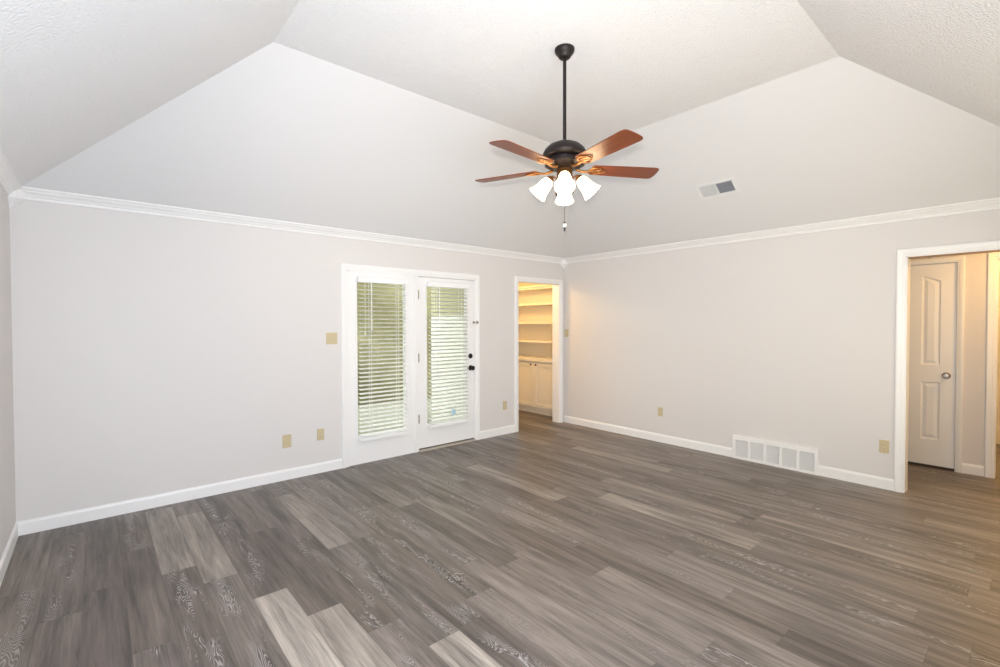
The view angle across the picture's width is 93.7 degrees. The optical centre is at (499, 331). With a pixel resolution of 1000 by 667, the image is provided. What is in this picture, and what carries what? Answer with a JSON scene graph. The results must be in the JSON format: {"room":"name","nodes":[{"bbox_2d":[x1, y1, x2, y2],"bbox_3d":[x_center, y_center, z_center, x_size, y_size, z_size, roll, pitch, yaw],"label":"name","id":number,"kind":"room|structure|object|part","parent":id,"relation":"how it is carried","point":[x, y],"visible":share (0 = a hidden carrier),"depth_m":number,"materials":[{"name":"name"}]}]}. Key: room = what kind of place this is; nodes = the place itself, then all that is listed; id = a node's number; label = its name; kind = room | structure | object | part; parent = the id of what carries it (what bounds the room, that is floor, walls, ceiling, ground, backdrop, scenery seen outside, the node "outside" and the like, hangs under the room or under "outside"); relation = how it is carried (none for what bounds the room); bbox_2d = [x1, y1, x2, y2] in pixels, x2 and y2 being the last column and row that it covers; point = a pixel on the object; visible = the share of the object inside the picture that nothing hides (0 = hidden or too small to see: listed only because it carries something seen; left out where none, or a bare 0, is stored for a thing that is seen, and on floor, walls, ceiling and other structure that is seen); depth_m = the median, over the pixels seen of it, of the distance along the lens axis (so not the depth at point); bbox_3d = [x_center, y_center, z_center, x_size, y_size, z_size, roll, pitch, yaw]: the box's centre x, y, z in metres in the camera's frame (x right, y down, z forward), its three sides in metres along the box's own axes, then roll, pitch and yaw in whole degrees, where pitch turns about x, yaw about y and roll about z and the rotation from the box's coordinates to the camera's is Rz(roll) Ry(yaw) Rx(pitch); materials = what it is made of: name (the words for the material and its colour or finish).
{"room":"empty living room","nodes":[
{"label":"empty living room","id":0,"kind":"room"},
{"bbox_2d":[0,185,15,559],"bbox_3d":[-1.773,0.231,1.292,0.130,2.460,5.071,-1,1,-41],"label":"wall","id":1,"kind":"structure","parent":0,"point":[7,458],"depth_m":3.00,"materials":[{"name":"white paint"}]},
{"bbox_2d":[0,522,18,585],"bbox_3d":[-1.712,1.410,1.355,0.013,0.100,5.058,-1,1,-41],"label":"baseboard","id":2,"kind":"structure","parent":1,"relation":"attached to","point":[6,556],"depth_m":2.91,"materials":[{"name":"white paint"}]},
{"bbox_2d":[0,145,21,194],"bbox_3d":[-1.701,-0.930,1.337,0.069,0.076,5.071,-1,1,-41],"label":"crown molding","id":3,"kind":"structure","parent":1,"relation":"attached to","point":[9,181],"depth_m":2.91,"materials":[{"name":"white paint"}]},
{"bbox_2d":[9,200,563,521],"bbox_3d":[-1.607,0.128,5.917,6.430,2.500,1.712,-1,1,-41],"label":"wall","id":4,"kind":"structure","parent":0,"point":[152,354],"depth_m":3.88,"materials":[{"name":"white paint"}]},
{"bbox_2d":[8,189,24,208],"bbox_3d":[-3.329,-0.911,3.229,0.078,0.132,0.078,-1,1,-41],"label":"crown molding","id":5,"kind":"structure","parent":4,"relation":"attached to","point":[16,197],"depth_m":3.22,"materials":[{"name":"white paint"}]},
{"bbox_2d":[17,458,342,535],"bbox_3d":[-2.493,1.364,4.031,2.332,0.100,0.013,-1,1,-41],"label":"baseboard","id":6,"kind":"structure","parent":4,"relation":"attached to","point":[39,524],"depth_m":3.82,"materials":[{"name":"white paint"}]},
{"bbox_2d":[282,434,290,447],"bbox_3d":[-2.017,1.040,4.441,0.080,0.124,0.008,-1,1,-41],"label":"blank plate","id":7,"kind":"object","parent":4,"relation":"attached to","point":[286,439],"visible":1,"depth_m":4.44,"materials":[{"name":"beige plastic"}]},
{"bbox_2d":[20,186,563,263],"bbox_3d":[-1.196,-0.998,5.077,5.723,0.076,0.069,-1,1,-41],"label":"crown molding","id":8,"kind":"structure","parent":4,"relation":"attached to","point":[35,194],"depth_m":4.16,"materials":[{"name":"white paint"}]},
{"bbox_2d":[317,428,323,440],"bbox_3d":[-1.776,1.022,4.648,0.070,0.114,0.009,-1,1,-41],"label":"wall outlet","id":9,"kind":"object","parent":4,"relation":"attached to","point":[320,432],"visible":1,"depth_m":4.64,"materials":[{"name":"beige plastic"}]},
{"bbox_2d":[326,333,336,343],"bbox_3d":[-1.685,0.072,4.706,0.111,0.116,0.016,-1,1,-41],"label":"light switch","id":10,"kind":"object","parent":4,"relation":"attached to","point":[331,338],"visible":1,"depth_m":4.71,"materials":[{"name":"beige plastic"}]},
{"bbox_2d":[356,276,407,441],"bbox_3d":[-1.251,0.288,5.048,0.577,1.717,0.074,-1,1,-41],"label":"window blind","id":11,"kind":"object","parent":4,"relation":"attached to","point":[359,279],"visible":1,"depth_m":5.04,"materials":[{"name":"white plastic"}]},
{"bbox_3d":[-1.369,0.303,4.954,0.004,1.647,0.058,-1,1,-41],"label":"ladder cord","id":12,"kind":"part","parent":11,"relation":"part of","materials":[{"name":"white fabric"}]},
{"bbox_3d":[-1.254,1.131,5.069,0.553,0.032,0.054,-1,1,-41],"label":"rail","id":13,"kind":"part","parent":11,"relation":"part of","materials":[{"name":"white plastic"}]},
{"bbox_3d":[-1.128,0.299,5.163,0.004,1.647,0.058,-1,1,-41],"label":"ladder cord","id":14,"kind":"part","parent":11,"relation":"part of","materials":[{"name":"white fabric"}]},
{"bbox_2d":[341,263,479,467],"bbox_3d":[-0.962,0.341,5.390,1.789,2.090,0.184,-1,1,-41],"label":"door","id":15,"kind":"structure","parent":4,"relation":"in","point":[419,438],"depth_m":5.33,"materials":[{"name":"white paint"}]},
{"bbox_2d":[426,282,469,427],"bbox_3d":[-0.608,0.271,5.603,0.586,1.695,0.074,-1,1,-41],"label":"window blind","id":16,"kind":"object","parent":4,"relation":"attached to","point":[439,285],"visible":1,"depth_m":5.59,"materials":[{"name":"white plastic"}]},
{"bbox_3d":[-0.724,0.286,5.511,0.004,1.625,0.058,-1,1,-41],"label":"ladder cord","id":17,"kind":"part","parent":16,"relation":"part of","materials":[{"name":"white fabric"}]},
{"bbox_3d":[-0.611,1.102,5.623,0.562,0.032,0.054,-1,1,-41],"label":"rail","id":18,"kind":"part","parent":16,"relation":"part of","materials":[{"name":"white plastic"}]},
{"bbox_3d":[-0.485,0.282,5.718,0.004,1.625,0.058,-1,1,-41],"label":"ladder cord","id":19,"kind":"part","parent":16,"relation":"part of","materials":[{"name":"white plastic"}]},
{"bbox_2d":[480,425,514,438],"bbox_3d":[-0.026,1.320,6.162,0.610,0.100,0.013,-1,1,-41],"label":"baseboard","id":20,"kind":"structure","parent":4,"relation":"attached to","point":[507,429],"depth_m":6.15,"materials":[{"name":"white paint"}]},
{"bbox_2d":[503,401,506,409],"bbox_3d":[0.067,0.985,6.240,0.070,0.114,0.009,-1,1,-41],"label":"wall outlet","id":21,"kind":"object","parent":4,"relation":"attached to","point":[504,402],"visible":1,"depth_m":6.24,"materials":[{"name":"beige plastic"}]},
{"bbox_2d":[515,276,562,431],"bbox_3d":[0.525,0.301,6.704,0.961,2.116,0.149,-1,1,-41],"label":"door frame","id":22,"kind":"structure","parent":4,"relation":"in","point":[557,285],"depth_m":6.94,"materials":[{"name":"white paint"}]},
{"bbox_2d":[560,260,566,268],"bbox_3d":[0.942,-0.987,6.919,0.078,0.132,0.078,-1,1,-41],"label":"crown molding","id":23,"kind":"structure","parent":4,"relation":"attached to","point":[563,264],"depth_m":6.90,"materials":[{"name":"white paint"}]},
{"bbox_2d":[0,0,999,257],"bbox_3d":[0.437,-1.482,3.175,5.723,1.048,5.071,-1,1,-41],"label":"ceiling","id":24,"kind":"structure","parent":0,"point":[373,116],"depth_m":3.45,"materials":[{"name":"white paint"}]},
{"bbox_2d":[475,43,658,231],"bbox_3d":[0.421,-1.290,3.144,1.262,1.231,1.287,-1,1,-41],"label":"ceiling fan","id":25,"kind":"object","parent":24,"relation":"hanging from","point":[563,157],"visible":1,"depth_m":3.11,"materials":[{"name":"brown wood"}]},
{"bbox_3d":[0.056,-1.107,3.366,0.481,0.006,0.152,0,11,26],"label":"blade","id":26,"kind":"part","parent":25,"relation":"part of","materials":[{"name":"brown wood"}]},
{"bbox_3d":[0.142,-1.099,2.874,0.152,0.006,0.481,14,10,43],"label":"blade","id":27,"kind":"part","parent":25,"relation":"part of","materials":[{"name":"brown wood"}]},
{"bbox_3d":[0.273,-0.969,3.203,0.142,0.161,0.146,-1,1,-41],"label":"lamp shade","id":28,"kind":"part","parent":25,"relation":"part of","materials":[{"name":"white glass"}]},
{"bbox_3d":[0.418,-0.966,3.017,0.146,0.161,0.142,-1,1,-41],"label":"lamp shade","id":29,"kind":"part","parent":25,"relation":"part of","materials":[{"name":"white glass"}]},
{"bbox_3d":[0.421,-0.994,3.048,0.070,0.084,0.067,-1,1,-41],"label":"bulb","id":30,"kind":"part","parent":25,"relation":"part of","materials":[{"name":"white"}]},
{"bbox_3d":[0.459,-0.972,3.348,0.146,0.161,0.142,-1,1,-41],"label":"lamp shade","id":31,"kind":"part","parent":25,"relation":"part of","materials":[{"name":"white glass"}]},
{"bbox_3d":[0.604,-0.969,3.162,0.142,0.161,0.146,-1,1,-41],"label":"lamp shade","id":32,"kind":"part","parent":25,"relation":"part of","materials":[{"name":"white glass"}]},
{"bbox_3d":[0.638,-1.099,2.804,0.152,0.006,0.481,10,-4,-28],"label":"blade","id":33,"kind":"part","parent":25,"relation":"part of","materials":[{"name":"brown wood"}]},
{"bbox_3d":[0.857,-1.107,3.254,0.481,0.006,0.152,0,-8,-10],"label":"blade","id":34,"kind":"part","parent":25,"relation":"part of","materials":[{"name":"brown wood"}]},
{"bbox_2d":[695,177,739,198],"bbox_3d":[2.148,-1.411,4.643,0.155,0.112,0.380,-1,1,-41],"label":"ceiling vent","id":35,"kind":"object","parent":24,"relation":"in","point":[725,186],"visible":1,"depth_m":4.63,"materials":[{"name":"white metal"}]},
{"bbox_2d":[0,410,999,666],"bbox_3d":[1.381,1.429,4.397,8.930,0.060,8.050,-1,1,-41],"label":"floor","id":36,"kind":"structure","parent":0,"point":[545,543],"depth_m":2.80,"materials":[{"name":"grey wood"}]},
{"bbox_2d":[519,360,551,415],"bbox_3d":[0.562,0.911,7.878,0.395,0.855,1.319,-1,1,-41],"label":"base cabinet","id":37,"kind":"object","parent":36,"relation":"on","point":[535,378],"visible":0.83,"depth_m":7.61,"materials":[{"name":"beige paint"}]},
{"bbox_3d":[0.406,0.865,7.818,0.022,0.726,0.467,-1,1,-41],"label":"door","id":38,"kind":"part","parent":37,"relation":"part of","materials":[{"name":"beige paint"}]},
{"bbox_2d":[519,355,551,362],"bbox_3d":[0.560,0.454,7.869,0.393,0.058,1.329,-1,1,-41],"label":"countertop","id":39,"kind":"structure","parent":37,"relation":"on","point":[545,359],"depth_m":7.68,"materials":[{"name":"beige paint"}]},
{"bbox_2d":[518,285,551,356],"bbox_3d":[0.570,-0.161,7.868,0.364,1.170,1.339,-1,1,-41],"label":"shelving unit","id":40,"kind":"object","parent":39,"relation":"on","point":[534,302],"visible":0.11,"depth_m":8.01,"materials":[{"name":"beige paint"}]},
{"bbox_3d":[0.577,-0.449,7.869,0.314,0.038,1.279,-1,1,-41],"label":"shelf","id":41,"kind":"part","parent":40,"relation":"part of","materials":[{"name":"beige paint"}]},
{"bbox_3d":[0.577,-0.145,7.875,0.314,0.038,1.279,-1,1,-41],"label":"shelf","id":42,"kind":"part","parent":40,"relation":"part of","materials":[{"name":"beige paint"}]},
{"bbox_3d":[0.578,0.162,7.880,0.314,0.038,1.279,-1,1,-41],"label":"shelf","id":43,"kind":"part","parent":40,"relation":"part of","materials":[{"name":"beige paint"}]},
{"bbox_3d":[0.715,0.871,7.460,0.022,0.726,0.467,-1,1,-41],"label":"door","id":44,"kind":"part","parent":37,"relation":"part of","materials":[{"name":"beige paint"}]},
{"bbox_2d":[564,209,999,478],"bbox_3d":[2.698,0.154,5.069,0.130,2.460,5.201,-1,1,-41],"label":"wall","id":45,"kind":"structure","parent":0,"point":[790,339],"depth_m":4.96,"materials":[{"name":"white paint"}]},
{"bbox_2d":[564,415,731,456],"bbox_3d":[1.758,1.318,6.072,0.013,0.100,2.444,-1,1,-41],"label":"baseboard","id":46,"kind":"structure","parent":45,"relation":"attached to","point":[706,447],"depth_m":5.86,"materials":[{"name":"white paint"}]},
{"bbox_2d":[658,407,662,415],"bbox_3d":[1.984,0.996,5.807,0.008,0.108,0.068,-1,1,-41],"label":"electrical outlet","id":47,"kind":"object","parent":45,"relation":"attached to","point":[660,410],"visible":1,"depth_m":5.80,"materials":[{"name":"beige plastic"}]},
{"bbox_2d":[732,435,818,474],"bbox_3d":[2.816,1.263,4.839,0.022,0.250,0.803,-1,1,-41],"label":"air vent","id":48,"kind":"object","parent":45,"relation":"in","point":[782,455],"visible":1,"depth_m":4.81,"materials":[{"name":"white metal"}]},
{"bbox_2d":[564,197,999,263],"bbox_3d":[2.578,-1.006,5.032,0.069,0.076,5.071,-1,1,-41],"label":"crown molding","id":49,"kind":"structure","parent":45,"relation":"attached to","point":[992,203],"depth_m":4.50,"materials":[{"name":"white paint"}]},
{"bbox_2d":[818,465,893,490],"bbox_3d":[3.267,1.346,4.325,0.013,0.100,0.567,-1,1,-41],"label":"baseboard","id":50,"kind":"structure","parent":45,"relation":"attached to","point":[830,472],"depth_m":4.31,"materials":[{"name":"white paint"}]},
{"bbox_2d":[879,439,888,453],"bbox_3d":[3.407,1.022,4.160,0.009,0.114,0.070,-1,1,-41],"label":"wall outlet","id":51,"kind":"object","parent":45,"relation":"attached to","point":[883,444],"visible":1,"depth_m":4.16,"materials":[{"name":"beige plastic"}]},
{"bbox_2d":[894,240,999,492],"bbox_3d":[3.863,0.350,3.710,0.149,2.111,1.123,-1,1,-41],"label":"door frame","id":52,"kind":"structure","parent":45,"relation":"in","point":[904,256],"depth_m":4.06,"materials":[{"name":"white paint"}]},
{"bbox_2d":[911,253,987,465],"bbox_3d":[4.587,0.158,4.602,0.110,2.460,4.200,-1,1,-41],"label":"wall","id":53,"kind":"structure","parent":0,"point":[976,265],"depth_m":4.53,"materials":[{"name":"white paint"}]},
{"bbox_2d":[908,256,964,472],"bbox_3d":[4.317,0.322,4.876,0.164,2.124,0.722,-1,1,-41],"label":"door","id":54,"kind":"structure","parent":53,"relation":"in","point":[937,285],"depth_m":4.74,"materials":[{"name":"white paint"}]},
{"bbox_3d":[4.437,0.442,4.665,0.066,0.066,0.066,-1,1,-41],"label":"knob","id":55,"kind":"part","parent":54,"relation":"part of","materials":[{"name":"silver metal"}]},
{"bbox_2d":[962,463,983,476],"bbox_3d":[4.579,1.339,4.541,0.013,0.100,0.152,-1,1,-41],"label":"baseboard","id":56,"kind":"structure","parent":53,"relation":"attached to","point":[971,469],"depth_m":4.54,"materials":[{"name":"white paint"}]},
{"bbox_2d":[984,252,999,477],"bbox_3d":[5.004,0.327,4.108,0.129,2.138,1.034,-1,1,-41],"label":"door frame","id":57,"kind":"structure","parent":53,"relation":"in","point":[994,257],"depth_m":4.43,"materials":[{"name":"white paint"}]},
{"bbox_2d":[996,260,999,443],"bbox_3d":[4.851,0.133,4.830,3.077,2.500,4.400,-1,1,-41],"label":"wall","id":58,"kind":"structure","parent":0,"point":[998,376],"depth_m":5.67,"materials":[{"name":"white paint"}]},
{"label":"outside","id":59,"kind":"structure","parent":0,"visible":0},
{"bbox_2d":[358,397,431,434],"bbox_3d":[-3.410,1.497,7.903,14.000,0.100,6.782,-1,1,-41],"label":"ground","id":60,"kind":"structure","parent":59,"point":[428,401],"depth_m":7.95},
{"bbox_2d":[357,282,431,405],"bbox_3d":[-4.507,-0.340,8.370,11.000,3.660,1.674,-1,1,-41],"label":"hedge","id":61,"kind":"object","parent":60,"relation":"on","point":[389,288],"visible":0.05,"depth_m":9.30,"materials":[{"name":"green plant"}]},
{"bbox_2d":[431,287,463,420],"bbox_3d":[-0.565,0.178,6.938,0.020,2.660,1.631,-1,1,-41],"label":"wall","id":62,"kind":"structure","parent":60,"relation":"on","point":[447,318],"depth_m":7.21,"materials":[{"name":"white"}]}
]}

